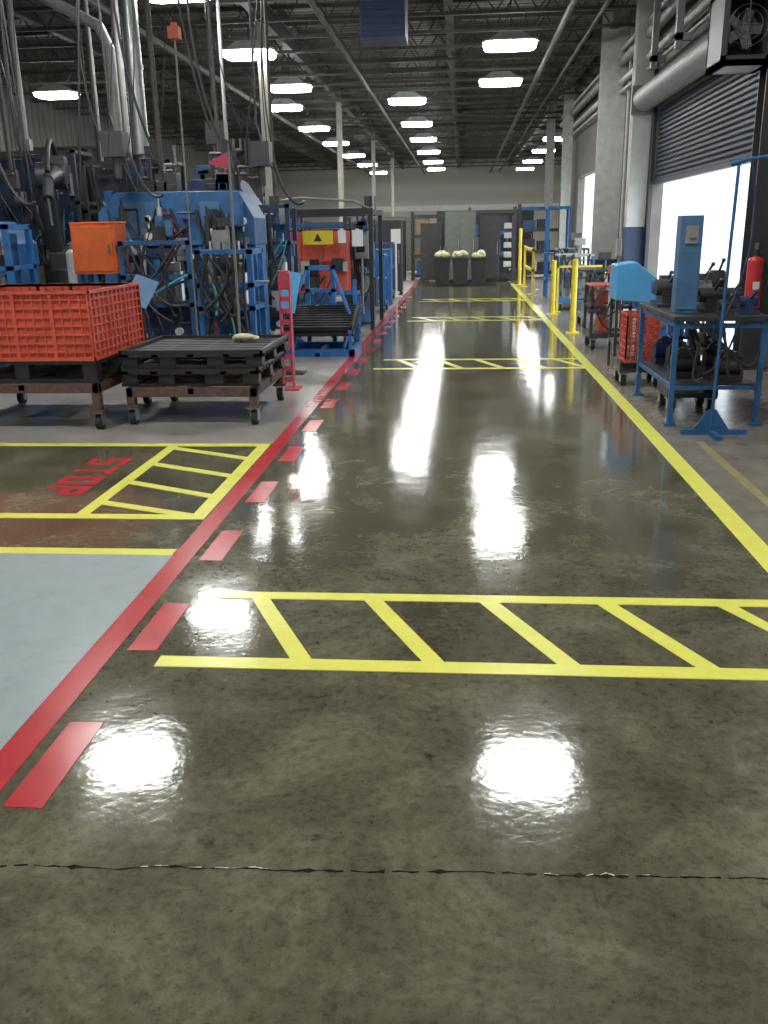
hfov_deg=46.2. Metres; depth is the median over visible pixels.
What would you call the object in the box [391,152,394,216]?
steel column
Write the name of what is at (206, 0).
hanging cable
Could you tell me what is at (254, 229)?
hood
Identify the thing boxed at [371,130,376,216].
steel column
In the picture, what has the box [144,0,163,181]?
pipe
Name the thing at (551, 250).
shelf
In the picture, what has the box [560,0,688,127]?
pipe
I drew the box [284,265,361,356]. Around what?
conveyor
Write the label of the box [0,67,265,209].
wall
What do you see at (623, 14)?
truss
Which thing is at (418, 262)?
bin
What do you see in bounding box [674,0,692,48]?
hanger
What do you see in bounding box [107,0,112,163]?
hanging cable
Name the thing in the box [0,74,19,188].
pipe
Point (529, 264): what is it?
bin
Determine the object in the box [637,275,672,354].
machine
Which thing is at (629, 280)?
hopper
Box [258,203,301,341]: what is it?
frame
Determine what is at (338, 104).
steel column
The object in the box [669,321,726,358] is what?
machine
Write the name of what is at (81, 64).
hanging cable
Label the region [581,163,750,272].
door opening
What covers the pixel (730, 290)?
tool
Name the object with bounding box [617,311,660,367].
crate
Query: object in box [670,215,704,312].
electrical box
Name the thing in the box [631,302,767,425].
bench
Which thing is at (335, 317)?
plastic tray
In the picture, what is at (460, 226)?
tall cabinet
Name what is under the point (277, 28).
roof truss
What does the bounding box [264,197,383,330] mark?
gantry
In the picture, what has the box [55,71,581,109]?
roof truss
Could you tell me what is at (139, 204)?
hood
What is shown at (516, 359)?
zebra crossing
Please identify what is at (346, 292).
cart
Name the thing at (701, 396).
caster dolly
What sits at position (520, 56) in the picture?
roof truss
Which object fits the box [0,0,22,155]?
hanging cable
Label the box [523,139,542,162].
ceiling lamp
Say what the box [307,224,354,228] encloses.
shelf
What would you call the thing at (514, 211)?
storage rack
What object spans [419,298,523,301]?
zebra crossing
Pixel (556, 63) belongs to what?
roof truss
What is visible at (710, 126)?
door
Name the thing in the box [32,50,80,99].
ceiling lamp
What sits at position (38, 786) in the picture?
floor marking
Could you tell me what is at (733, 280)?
dock
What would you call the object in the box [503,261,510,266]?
tray
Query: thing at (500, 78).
ceiling lamp
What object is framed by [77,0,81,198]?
hanging cable
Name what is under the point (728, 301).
tool
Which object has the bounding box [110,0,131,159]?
pipe
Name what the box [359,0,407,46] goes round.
heater
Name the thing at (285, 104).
ceiling lamp
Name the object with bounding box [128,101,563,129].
roof truss
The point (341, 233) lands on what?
paper notice
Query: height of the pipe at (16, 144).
3.600 m
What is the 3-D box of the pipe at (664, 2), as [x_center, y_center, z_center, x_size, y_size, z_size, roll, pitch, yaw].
[5.105,-9.565,18.116,0.219,0.080,27.000,0,17,5]
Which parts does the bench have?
leg, leg, leg, leg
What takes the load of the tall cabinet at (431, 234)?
on the floor at (503, 482)
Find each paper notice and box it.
[338,229,345,242]
[352,229,362,245]
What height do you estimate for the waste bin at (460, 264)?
1.022 m
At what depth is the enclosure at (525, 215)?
35.53 m
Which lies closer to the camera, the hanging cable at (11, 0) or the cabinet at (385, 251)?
the hanging cable at (11, 0)
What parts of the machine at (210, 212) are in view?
access panel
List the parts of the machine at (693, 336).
frame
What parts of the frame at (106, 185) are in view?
panel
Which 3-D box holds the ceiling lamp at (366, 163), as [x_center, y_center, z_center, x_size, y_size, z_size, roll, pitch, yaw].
[-0.924,-19.523,49.167,1.080,1.170,0.800,0,17,5]
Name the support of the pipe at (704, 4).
attached to the wall at (585, 138)
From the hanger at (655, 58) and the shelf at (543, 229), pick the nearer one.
the hanger at (655, 58)
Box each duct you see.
[38,0,122,130]
[119,0,148,154]
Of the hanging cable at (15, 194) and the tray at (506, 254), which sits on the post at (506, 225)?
the tray at (506, 254)
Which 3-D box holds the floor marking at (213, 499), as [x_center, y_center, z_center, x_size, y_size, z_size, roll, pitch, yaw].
[-6.709,-0.297,6.708,11.500,0.003,1.970,0,17,5]
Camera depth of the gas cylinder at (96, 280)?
11.23 m
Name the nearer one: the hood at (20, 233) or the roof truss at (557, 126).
the hood at (20, 233)
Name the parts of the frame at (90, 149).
frame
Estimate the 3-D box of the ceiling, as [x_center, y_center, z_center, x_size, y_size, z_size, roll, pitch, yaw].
[1.893,-13.432,27.173,25.000,0.200,72.000,0,17,5]
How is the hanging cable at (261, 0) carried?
hanging from the ceiling
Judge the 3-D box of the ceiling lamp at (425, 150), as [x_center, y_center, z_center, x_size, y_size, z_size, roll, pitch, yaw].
[2.075,-17.257,41.731,1.080,1.170,0.800,0,17,5]
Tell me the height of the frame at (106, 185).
2.700 m
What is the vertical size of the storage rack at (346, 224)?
1.900 m
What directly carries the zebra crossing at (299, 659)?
on the floor at (503, 482)
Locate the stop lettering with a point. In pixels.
(65, 490)
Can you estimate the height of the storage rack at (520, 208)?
2.400 m
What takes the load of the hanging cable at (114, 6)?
hanging from the ceiling
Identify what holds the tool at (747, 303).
on the bench
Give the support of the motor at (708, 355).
on the bench
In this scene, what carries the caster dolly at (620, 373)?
on the floor at (503, 482)
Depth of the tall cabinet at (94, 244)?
10.42 m
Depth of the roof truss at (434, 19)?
20.23 m
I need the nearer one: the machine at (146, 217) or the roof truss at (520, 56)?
the machine at (146, 217)
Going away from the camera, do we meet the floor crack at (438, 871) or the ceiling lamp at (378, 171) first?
the floor crack at (438, 871)
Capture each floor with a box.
[0,253,767,1023]
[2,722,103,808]
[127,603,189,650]
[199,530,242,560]
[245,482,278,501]
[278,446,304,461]
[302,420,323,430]
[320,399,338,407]
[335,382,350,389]
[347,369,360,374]
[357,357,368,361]
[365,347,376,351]
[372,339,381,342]
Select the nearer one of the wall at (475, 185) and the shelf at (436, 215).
the shelf at (436, 215)
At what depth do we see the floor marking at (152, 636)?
3.84 m
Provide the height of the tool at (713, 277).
0.384 m
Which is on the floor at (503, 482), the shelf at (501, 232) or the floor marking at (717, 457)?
the floor marking at (717, 457)
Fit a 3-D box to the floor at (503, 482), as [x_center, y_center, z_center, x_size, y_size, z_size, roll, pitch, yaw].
[2.003,-7.324,29.077,25.000,0.202,72.001,0,17,5]
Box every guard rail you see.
[521,245,535,294]
[555,265,606,312]
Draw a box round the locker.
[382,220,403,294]
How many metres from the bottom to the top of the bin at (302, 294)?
0.333 m
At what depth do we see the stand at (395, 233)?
22.54 m
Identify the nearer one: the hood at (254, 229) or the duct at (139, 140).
the hood at (254, 229)
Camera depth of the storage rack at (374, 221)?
24.20 m
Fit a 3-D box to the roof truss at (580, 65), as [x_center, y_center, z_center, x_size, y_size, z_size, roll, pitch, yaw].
[-2.546,-11.691,23.476,16.824,0.630,0.100,0,17,5]
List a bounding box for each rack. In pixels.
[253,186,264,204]
[290,217,352,304]
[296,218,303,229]
[303,220,375,265]
[411,212,444,280]
[468,207,516,278]
[516,204,559,277]
[543,206,571,296]
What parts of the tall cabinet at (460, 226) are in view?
door, door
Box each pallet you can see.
[118,334,287,367]
[119,351,284,386]
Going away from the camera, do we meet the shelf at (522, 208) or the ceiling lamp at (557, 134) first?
the shelf at (522, 208)
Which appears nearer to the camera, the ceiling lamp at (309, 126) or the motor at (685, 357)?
the motor at (685, 357)
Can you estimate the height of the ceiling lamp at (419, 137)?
1.170 m
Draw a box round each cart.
[0,365,151,428]
[124,369,286,423]
[328,290,361,336]
[374,242,394,297]
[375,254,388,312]
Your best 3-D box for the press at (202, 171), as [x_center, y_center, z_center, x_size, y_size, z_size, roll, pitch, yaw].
[-2.534,-4.279,14.202,1.100,3.000,1.055,0,17,5]
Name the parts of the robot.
arm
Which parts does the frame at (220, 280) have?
panel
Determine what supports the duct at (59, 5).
hanging from the ceiling
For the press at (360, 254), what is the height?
2.200 m
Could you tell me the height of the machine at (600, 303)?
1.100 m
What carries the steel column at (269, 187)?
on the floor at (503, 482)
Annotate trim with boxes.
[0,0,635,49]
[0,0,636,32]
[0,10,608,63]
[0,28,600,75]
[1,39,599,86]
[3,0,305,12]
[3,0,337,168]
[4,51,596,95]
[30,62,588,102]
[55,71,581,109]
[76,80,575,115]
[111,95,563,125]
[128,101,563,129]
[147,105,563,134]
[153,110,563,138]
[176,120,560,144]
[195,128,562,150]
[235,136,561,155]
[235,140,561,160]
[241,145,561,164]
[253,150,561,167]
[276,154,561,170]
[289,203,559,211]
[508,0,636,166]
[643,108,657,269]
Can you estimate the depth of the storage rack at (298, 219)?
25.28 m
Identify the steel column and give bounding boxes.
[256,2,272,209]
[336,94,344,228]
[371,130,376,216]
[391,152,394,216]
[542,104,555,269]
[558,79,574,251]
[590,11,630,281]
[621,0,654,310]
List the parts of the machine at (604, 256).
frame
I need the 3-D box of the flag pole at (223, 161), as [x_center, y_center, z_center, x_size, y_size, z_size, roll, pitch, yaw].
[-1.613,-2.499,9.451,0.320,2.400,0.200,0,17,5]
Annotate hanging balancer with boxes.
[0,171,13,176]
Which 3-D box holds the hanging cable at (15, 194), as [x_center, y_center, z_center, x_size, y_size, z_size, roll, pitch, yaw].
[-4.482,-5.616,9.948,0.710,4.248,0.230,0,17,5]
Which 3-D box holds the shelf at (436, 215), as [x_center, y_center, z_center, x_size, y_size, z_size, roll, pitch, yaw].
[1.700,-9.855,29.993,1.500,0.100,0.760,0,17,5]
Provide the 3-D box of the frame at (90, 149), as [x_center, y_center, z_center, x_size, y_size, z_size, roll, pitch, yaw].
[-5.232,-4.864,16.069,2.300,3.100,0.500,0,17,5]
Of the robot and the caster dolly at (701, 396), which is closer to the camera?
the caster dolly at (701, 396)
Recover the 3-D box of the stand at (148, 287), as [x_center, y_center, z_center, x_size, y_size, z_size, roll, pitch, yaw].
[-2.580,-1.939,9.710,0.343,1.210,0.300,0,17,5]
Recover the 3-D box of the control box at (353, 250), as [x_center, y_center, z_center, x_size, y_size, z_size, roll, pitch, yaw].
[-0.369,-4.778,16.148,0.360,0.480,0.600,0,17,5]
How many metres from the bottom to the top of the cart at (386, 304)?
1.150 m
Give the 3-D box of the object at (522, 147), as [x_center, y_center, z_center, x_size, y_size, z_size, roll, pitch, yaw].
[3.461,-18.811,45.961,24.912,0.630,0.100,0,17,5]
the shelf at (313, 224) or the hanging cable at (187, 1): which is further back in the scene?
the shelf at (313, 224)
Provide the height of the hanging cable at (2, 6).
4.076 m
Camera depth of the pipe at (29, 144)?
14.59 m
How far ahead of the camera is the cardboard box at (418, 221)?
29.82 m
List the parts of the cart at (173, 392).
leg, frame, leg, leg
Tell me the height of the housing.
0.500 m
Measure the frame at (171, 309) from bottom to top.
1.568 m
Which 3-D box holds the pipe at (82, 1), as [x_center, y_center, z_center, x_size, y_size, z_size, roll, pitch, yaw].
[-4.736,-7.085,14.594,0.160,4.200,0.120,0,17,5]
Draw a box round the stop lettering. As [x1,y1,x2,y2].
[46,458,132,494]
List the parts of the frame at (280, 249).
panel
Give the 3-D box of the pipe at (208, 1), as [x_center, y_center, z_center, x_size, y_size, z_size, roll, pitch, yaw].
[-2.136,-6.066,11.008,0.160,4.100,0.120,0,17,5]
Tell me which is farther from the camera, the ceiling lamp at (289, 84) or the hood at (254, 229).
the ceiling lamp at (289, 84)
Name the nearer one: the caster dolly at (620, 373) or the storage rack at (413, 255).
the caster dolly at (620, 373)
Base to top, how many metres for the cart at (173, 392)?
0.330 m
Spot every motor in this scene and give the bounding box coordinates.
[651,335,671,363]
[664,339,694,368]
[668,346,700,377]
[700,342,721,372]
[711,349,745,381]
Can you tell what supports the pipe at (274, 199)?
hanging from the ceiling
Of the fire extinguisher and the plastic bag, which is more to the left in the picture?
the plastic bag
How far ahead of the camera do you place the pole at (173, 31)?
9.15 m
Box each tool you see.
[649,270,672,302]
[652,276,672,307]
[697,270,711,306]
[697,278,723,312]
[699,262,716,286]
[712,258,725,286]
[716,293,734,314]
[726,279,743,308]
[735,289,759,313]
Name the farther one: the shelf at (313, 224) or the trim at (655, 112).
the shelf at (313, 224)
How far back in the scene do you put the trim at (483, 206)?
62.29 m
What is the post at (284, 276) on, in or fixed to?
on the floor at (503, 482)
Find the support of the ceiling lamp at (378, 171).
hanging from the ceiling
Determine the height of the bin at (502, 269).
0.422 m
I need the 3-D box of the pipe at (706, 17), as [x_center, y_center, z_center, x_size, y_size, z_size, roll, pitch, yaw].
[5.124,-8.754,18.369,0.209,0.060,27.000,0,17,5]
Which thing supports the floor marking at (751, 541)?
on the floor at (503, 482)
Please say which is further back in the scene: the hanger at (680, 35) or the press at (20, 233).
the hanger at (680, 35)
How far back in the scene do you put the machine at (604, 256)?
15.05 m
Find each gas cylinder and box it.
[66,241,77,282]
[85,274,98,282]
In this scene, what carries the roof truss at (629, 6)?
attached to the wall at (44, 122)
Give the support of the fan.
attached to the wall at (585, 138)
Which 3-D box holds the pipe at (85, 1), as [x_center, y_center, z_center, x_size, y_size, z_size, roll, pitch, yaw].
[-4.656,-7.215,14.336,0.160,3.800,0.120,0,17,5]
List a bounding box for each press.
[0,222,39,367]
[185,138,262,211]
[351,196,377,323]
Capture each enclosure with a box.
[351,221,406,280]
[361,217,428,270]
[436,210,533,267]
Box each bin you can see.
[300,292,305,301]
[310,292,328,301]
[417,261,420,273]
[433,250,450,285]
[452,250,468,285]
[470,250,487,285]
[476,237,477,252]
[499,259,508,272]
[500,216,508,230]
[522,239,534,249]
[522,262,534,270]
[523,220,535,228]
[536,240,549,249]
[537,219,544,228]
[537,261,549,270]
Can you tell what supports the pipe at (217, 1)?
hanging from the ceiling
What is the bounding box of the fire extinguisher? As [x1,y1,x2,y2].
[744,243,767,307]
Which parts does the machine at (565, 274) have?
frame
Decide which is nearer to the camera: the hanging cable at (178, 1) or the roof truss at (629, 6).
the hanging cable at (178, 1)
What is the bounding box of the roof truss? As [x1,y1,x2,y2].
[239,3,404,168]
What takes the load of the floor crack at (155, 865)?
on the floor at (503, 482)
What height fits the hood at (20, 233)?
0.540 m
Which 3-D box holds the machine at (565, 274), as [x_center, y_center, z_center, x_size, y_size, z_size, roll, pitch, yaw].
[3.901,-4.887,18.468,0.700,1.400,1.037,0,17,5]
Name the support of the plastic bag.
on the pallet at (169, 349)
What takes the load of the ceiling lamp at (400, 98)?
hanging from the ceiling
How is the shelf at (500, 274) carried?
attached to the storage rack at (514, 211)
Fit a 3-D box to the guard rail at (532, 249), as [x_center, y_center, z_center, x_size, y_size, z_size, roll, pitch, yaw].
[3.904,-6.577,24.309,0.180,1.150,3.320,0,17,5]
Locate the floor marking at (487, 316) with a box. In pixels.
[412,316,541,320]
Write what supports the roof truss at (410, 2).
attached to the wall at (44, 122)
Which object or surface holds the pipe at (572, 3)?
hanging from the ceiling
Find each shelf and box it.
[253,191,264,196]
[290,222,348,227]
[300,299,343,304]
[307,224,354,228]
[413,214,444,217]
[476,210,513,213]
[476,231,511,234]
[499,272,510,275]
[521,207,558,210]
[521,270,551,274]
[522,228,558,231]
[522,249,556,252]
[642,360,754,385]
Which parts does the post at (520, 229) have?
post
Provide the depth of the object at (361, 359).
11.79 m
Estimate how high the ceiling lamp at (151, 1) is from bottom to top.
1.170 m
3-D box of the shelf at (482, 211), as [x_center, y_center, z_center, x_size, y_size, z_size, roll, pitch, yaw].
[3.608,-9.995,29.994,1.500,0.100,0.760,0,17,5]
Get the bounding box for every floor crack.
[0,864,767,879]
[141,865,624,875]
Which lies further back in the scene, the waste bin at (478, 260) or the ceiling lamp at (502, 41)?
the waste bin at (478, 260)
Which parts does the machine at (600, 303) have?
frame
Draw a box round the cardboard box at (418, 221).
[416,220,429,234]
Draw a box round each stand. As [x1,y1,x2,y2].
[132,274,165,386]
[276,271,306,374]
[391,229,401,296]
[679,155,767,440]
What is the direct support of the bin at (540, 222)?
on the storage rack at (520, 208)
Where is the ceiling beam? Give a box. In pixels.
[443,0,458,167]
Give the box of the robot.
[30,138,85,283]
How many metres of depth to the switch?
7.33 m
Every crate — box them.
[0,282,144,382]
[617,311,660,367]
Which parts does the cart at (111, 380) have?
frame, leg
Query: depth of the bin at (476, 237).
30.05 m
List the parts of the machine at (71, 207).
panel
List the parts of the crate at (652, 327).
panel, panel, panel, panel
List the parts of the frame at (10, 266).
panel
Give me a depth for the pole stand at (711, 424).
6.99 m
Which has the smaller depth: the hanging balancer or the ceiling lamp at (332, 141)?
the hanging balancer
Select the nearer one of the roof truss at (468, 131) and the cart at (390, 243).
the cart at (390, 243)
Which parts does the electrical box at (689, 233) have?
door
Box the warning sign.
[303,230,332,244]
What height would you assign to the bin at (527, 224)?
0.269 m
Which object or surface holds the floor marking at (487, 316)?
on the floor at (503, 482)
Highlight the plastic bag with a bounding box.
[232,333,258,340]
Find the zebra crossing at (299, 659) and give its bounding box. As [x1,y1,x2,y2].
[154,591,767,680]
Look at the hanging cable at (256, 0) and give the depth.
11.64 m
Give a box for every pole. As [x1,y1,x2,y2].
[167,22,211,386]
[208,151,250,386]
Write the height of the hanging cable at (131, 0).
3.690 m
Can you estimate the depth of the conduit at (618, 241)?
19.41 m
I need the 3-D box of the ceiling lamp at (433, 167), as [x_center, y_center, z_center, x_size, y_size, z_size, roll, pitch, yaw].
[3.105,-20.983,53.618,1.080,1.170,0.800,0,17,5]
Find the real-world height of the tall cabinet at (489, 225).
2.020 m
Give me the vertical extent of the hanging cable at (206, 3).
3.372 m
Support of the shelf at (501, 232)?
attached to the storage rack at (514, 211)
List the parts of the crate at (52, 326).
panel, panel, panel, panel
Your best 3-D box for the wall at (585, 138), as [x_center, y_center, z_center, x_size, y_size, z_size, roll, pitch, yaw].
[4.815,-5.574,12.557,0.200,6.200,40.000,0,17,5]
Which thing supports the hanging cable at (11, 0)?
hanging from the ceiling
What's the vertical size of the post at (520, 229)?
1.622 m
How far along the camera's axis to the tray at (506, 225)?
27.23 m
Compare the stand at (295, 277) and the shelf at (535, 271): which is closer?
the stand at (295, 277)
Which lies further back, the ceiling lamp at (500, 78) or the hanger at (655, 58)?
the ceiling lamp at (500, 78)
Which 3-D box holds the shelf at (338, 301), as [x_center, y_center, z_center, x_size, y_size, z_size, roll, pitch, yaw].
[-1.441,-4.513,19.426,1.400,0.100,0.760,0,17,5]
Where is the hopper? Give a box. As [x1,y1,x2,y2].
[607,261,656,369]
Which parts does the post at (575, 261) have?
plate, post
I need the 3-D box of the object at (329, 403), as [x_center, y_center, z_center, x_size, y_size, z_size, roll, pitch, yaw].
[-0.530,-1.063,8.809,0.120,0.002,0.480,0,17,5]
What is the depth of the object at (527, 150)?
55.23 m
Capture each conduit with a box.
[97,0,163,197]
[204,0,257,179]
[248,0,304,204]
[615,9,635,262]
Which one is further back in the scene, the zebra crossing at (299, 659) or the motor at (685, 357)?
the motor at (685, 357)
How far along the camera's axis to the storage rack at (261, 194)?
19.74 m
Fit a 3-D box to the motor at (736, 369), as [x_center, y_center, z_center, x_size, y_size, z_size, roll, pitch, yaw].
[2.922,-1.250,7.604,0.251,0.266,0.211,0,17,5]
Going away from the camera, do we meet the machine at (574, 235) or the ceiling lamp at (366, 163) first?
the machine at (574, 235)
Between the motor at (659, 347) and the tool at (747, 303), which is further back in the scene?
the motor at (659, 347)
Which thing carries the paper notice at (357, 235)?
attached to the gantry
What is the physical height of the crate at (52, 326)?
0.770 m
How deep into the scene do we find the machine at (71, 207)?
14.51 m
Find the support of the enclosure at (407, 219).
on the floor at (503, 482)
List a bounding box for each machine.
[0,149,105,283]
[98,145,196,282]
[177,139,270,334]
[554,232,589,295]
[555,238,594,309]
[576,252,615,326]
[583,265,631,348]
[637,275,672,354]
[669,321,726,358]
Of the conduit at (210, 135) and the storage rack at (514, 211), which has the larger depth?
the storage rack at (514, 211)
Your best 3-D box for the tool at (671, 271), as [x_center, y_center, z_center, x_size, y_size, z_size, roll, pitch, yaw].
[2.639,-2.129,8.505,0.200,0.306,0.180,0,17,5]
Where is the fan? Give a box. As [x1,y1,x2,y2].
[705,0,767,74]
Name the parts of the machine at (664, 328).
frame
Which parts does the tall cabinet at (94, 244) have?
leg, leg, door, leg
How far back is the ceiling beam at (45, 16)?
23.70 m
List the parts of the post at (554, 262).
post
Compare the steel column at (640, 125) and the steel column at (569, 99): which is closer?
the steel column at (640, 125)
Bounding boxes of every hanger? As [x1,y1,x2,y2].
[650,0,666,69]
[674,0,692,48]
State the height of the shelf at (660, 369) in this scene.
0.015 m
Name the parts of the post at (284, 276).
plate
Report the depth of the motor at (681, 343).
8.26 m
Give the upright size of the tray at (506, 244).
0.160 m
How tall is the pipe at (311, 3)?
0.900 m
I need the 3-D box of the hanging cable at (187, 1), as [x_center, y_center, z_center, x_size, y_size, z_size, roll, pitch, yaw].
[-2.085,-6.001,10.657,0.530,4.024,0.036,0,17,5]
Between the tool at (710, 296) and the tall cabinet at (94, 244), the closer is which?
the tool at (710, 296)
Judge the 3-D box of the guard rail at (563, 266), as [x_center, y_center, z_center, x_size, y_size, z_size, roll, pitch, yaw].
[3.886,-4.397,17.739,1.060,0.900,0.140,0,17,5]
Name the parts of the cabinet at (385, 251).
door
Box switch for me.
[685,225,698,243]
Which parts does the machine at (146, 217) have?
access panel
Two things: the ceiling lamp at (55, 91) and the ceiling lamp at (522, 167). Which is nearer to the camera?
the ceiling lamp at (55, 91)
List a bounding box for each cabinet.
[68,222,128,282]
[291,231,351,304]
[374,249,393,304]
[420,223,443,282]
[445,210,475,279]
[478,215,500,281]
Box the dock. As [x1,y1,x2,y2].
[657,272,765,365]
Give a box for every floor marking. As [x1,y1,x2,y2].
[0,282,418,790]
[0,443,270,519]
[0,547,176,554]
[412,316,541,320]
[508,281,767,571]
[696,442,767,506]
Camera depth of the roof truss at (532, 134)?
40.10 m
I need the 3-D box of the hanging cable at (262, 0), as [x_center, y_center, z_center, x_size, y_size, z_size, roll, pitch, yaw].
[-1.628,-6.785,12.813,0.272,3.824,0.024,0,17,5]
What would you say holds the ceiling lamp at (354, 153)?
hanging from the ceiling
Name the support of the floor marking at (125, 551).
on the floor at (503, 482)
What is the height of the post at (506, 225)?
2.000 m
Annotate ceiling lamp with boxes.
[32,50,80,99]
[149,0,204,3]
[222,11,276,60]
[271,54,312,92]
[272,70,302,111]
[298,97,329,131]
[322,120,349,145]
[343,137,364,157]
[357,160,376,166]
[370,159,386,173]
[387,62,426,104]
[401,92,432,126]
[410,112,436,141]
[417,127,439,153]
[423,157,442,163]
[427,165,444,170]
[478,52,522,86]
[482,0,537,51]
[516,153,533,169]
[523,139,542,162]
[532,125,555,152]
[543,109,562,140]
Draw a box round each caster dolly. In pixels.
[613,357,659,384]
[657,380,717,411]
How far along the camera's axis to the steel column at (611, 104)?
20.00 m
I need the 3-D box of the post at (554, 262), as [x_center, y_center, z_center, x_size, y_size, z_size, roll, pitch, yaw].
[3.256,-4.311,17.294,0.200,1.022,0.200,0,17,5]
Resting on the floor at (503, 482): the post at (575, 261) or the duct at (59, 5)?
the post at (575, 261)
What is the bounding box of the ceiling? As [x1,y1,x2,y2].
[0,0,615,162]
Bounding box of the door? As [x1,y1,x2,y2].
[654,70,759,183]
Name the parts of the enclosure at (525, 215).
door, door, door, door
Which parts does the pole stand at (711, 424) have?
arm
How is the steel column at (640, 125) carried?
on the floor at (503, 482)
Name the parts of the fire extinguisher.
tank, label plate, valve handle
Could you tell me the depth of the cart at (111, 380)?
7.75 m
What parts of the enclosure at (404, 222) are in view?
door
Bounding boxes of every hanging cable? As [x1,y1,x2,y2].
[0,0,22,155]
[0,58,32,165]
[0,163,35,205]
[1,0,32,191]
[5,74,15,178]
[11,0,18,148]
[75,0,99,139]
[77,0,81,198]
[80,28,92,141]
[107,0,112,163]
[113,0,164,173]
[127,0,134,157]
[161,0,165,133]
[177,0,211,129]
[186,0,234,173]
[206,0,242,131]
[206,3,224,137]
[240,0,257,181]
[260,0,275,186]
[261,0,279,174]
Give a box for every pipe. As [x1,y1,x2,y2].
[0,26,18,159]
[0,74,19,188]
[5,0,33,154]
[81,0,99,160]
[84,0,104,169]
[88,0,371,174]
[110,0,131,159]
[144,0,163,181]
[207,0,220,173]
[216,0,226,121]
[263,0,280,211]
[306,0,424,173]
[490,0,577,172]
[499,0,610,171]
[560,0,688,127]
[560,0,710,138]
[561,13,709,143]
[562,0,669,117]
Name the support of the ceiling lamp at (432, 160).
hanging from the ceiling
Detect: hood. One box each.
[0,222,39,264]
[98,191,196,240]
[185,180,262,211]
[189,190,266,245]
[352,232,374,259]
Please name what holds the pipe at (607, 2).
hanging from the ceiling
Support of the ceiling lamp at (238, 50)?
hanging from the ceiling
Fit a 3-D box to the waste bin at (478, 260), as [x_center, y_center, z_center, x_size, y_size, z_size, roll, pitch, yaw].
[2.824,-7.312,26.907,0.520,1.024,0.540,0,17,5]
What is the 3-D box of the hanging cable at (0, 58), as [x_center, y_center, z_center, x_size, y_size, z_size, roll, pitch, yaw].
[-5.521,-6.837,12.811,0.594,3.588,0.024,0,17,5]
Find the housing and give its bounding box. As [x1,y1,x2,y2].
[630,35,707,114]
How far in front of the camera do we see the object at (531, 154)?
58.24 m
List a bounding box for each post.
[277,270,302,390]
[503,215,515,283]
[516,228,522,284]
[547,260,557,314]
[565,259,578,333]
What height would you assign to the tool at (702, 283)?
0.332 m
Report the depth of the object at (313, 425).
7.81 m
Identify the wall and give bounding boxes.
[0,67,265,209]
[275,157,561,249]
[570,0,767,366]
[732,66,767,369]
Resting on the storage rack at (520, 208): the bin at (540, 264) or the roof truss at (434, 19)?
the bin at (540, 264)
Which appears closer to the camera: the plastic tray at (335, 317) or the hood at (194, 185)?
the plastic tray at (335, 317)
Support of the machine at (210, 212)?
on the floor at (503, 482)
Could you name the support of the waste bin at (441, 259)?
on the floor at (503, 482)
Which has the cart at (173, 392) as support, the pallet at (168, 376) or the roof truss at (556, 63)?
the pallet at (168, 376)
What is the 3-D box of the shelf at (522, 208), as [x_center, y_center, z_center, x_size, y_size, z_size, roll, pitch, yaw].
[5.316,-10.315,30.587,1.400,0.100,0.760,0,17,5]
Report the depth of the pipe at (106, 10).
21.45 m
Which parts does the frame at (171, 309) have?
panel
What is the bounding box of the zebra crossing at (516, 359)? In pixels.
[374,358,584,368]
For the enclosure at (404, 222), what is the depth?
29.89 m
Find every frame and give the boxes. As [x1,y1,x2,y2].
[0,223,37,284]
[33,145,144,280]
[81,159,184,282]
[117,238,207,339]
[194,241,268,334]
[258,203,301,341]
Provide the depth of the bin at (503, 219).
29.76 m
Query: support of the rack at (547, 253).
on the floor at (503, 482)
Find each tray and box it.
[283,301,358,331]
[503,252,511,256]
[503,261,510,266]
[504,223,511,227]
[504,232,511,237]
[504,242,511,247]
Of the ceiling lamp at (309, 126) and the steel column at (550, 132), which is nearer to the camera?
the ceiling lamp at (309, 126)
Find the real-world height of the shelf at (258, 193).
0.100 m
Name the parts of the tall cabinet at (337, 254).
door, door, door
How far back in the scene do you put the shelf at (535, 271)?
30.86 m
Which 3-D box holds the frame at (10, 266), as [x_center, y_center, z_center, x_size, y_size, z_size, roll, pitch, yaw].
[-4.484,-2.333,10.107,0.967,1.790,0.725,0,17,5]
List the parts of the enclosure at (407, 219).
door, door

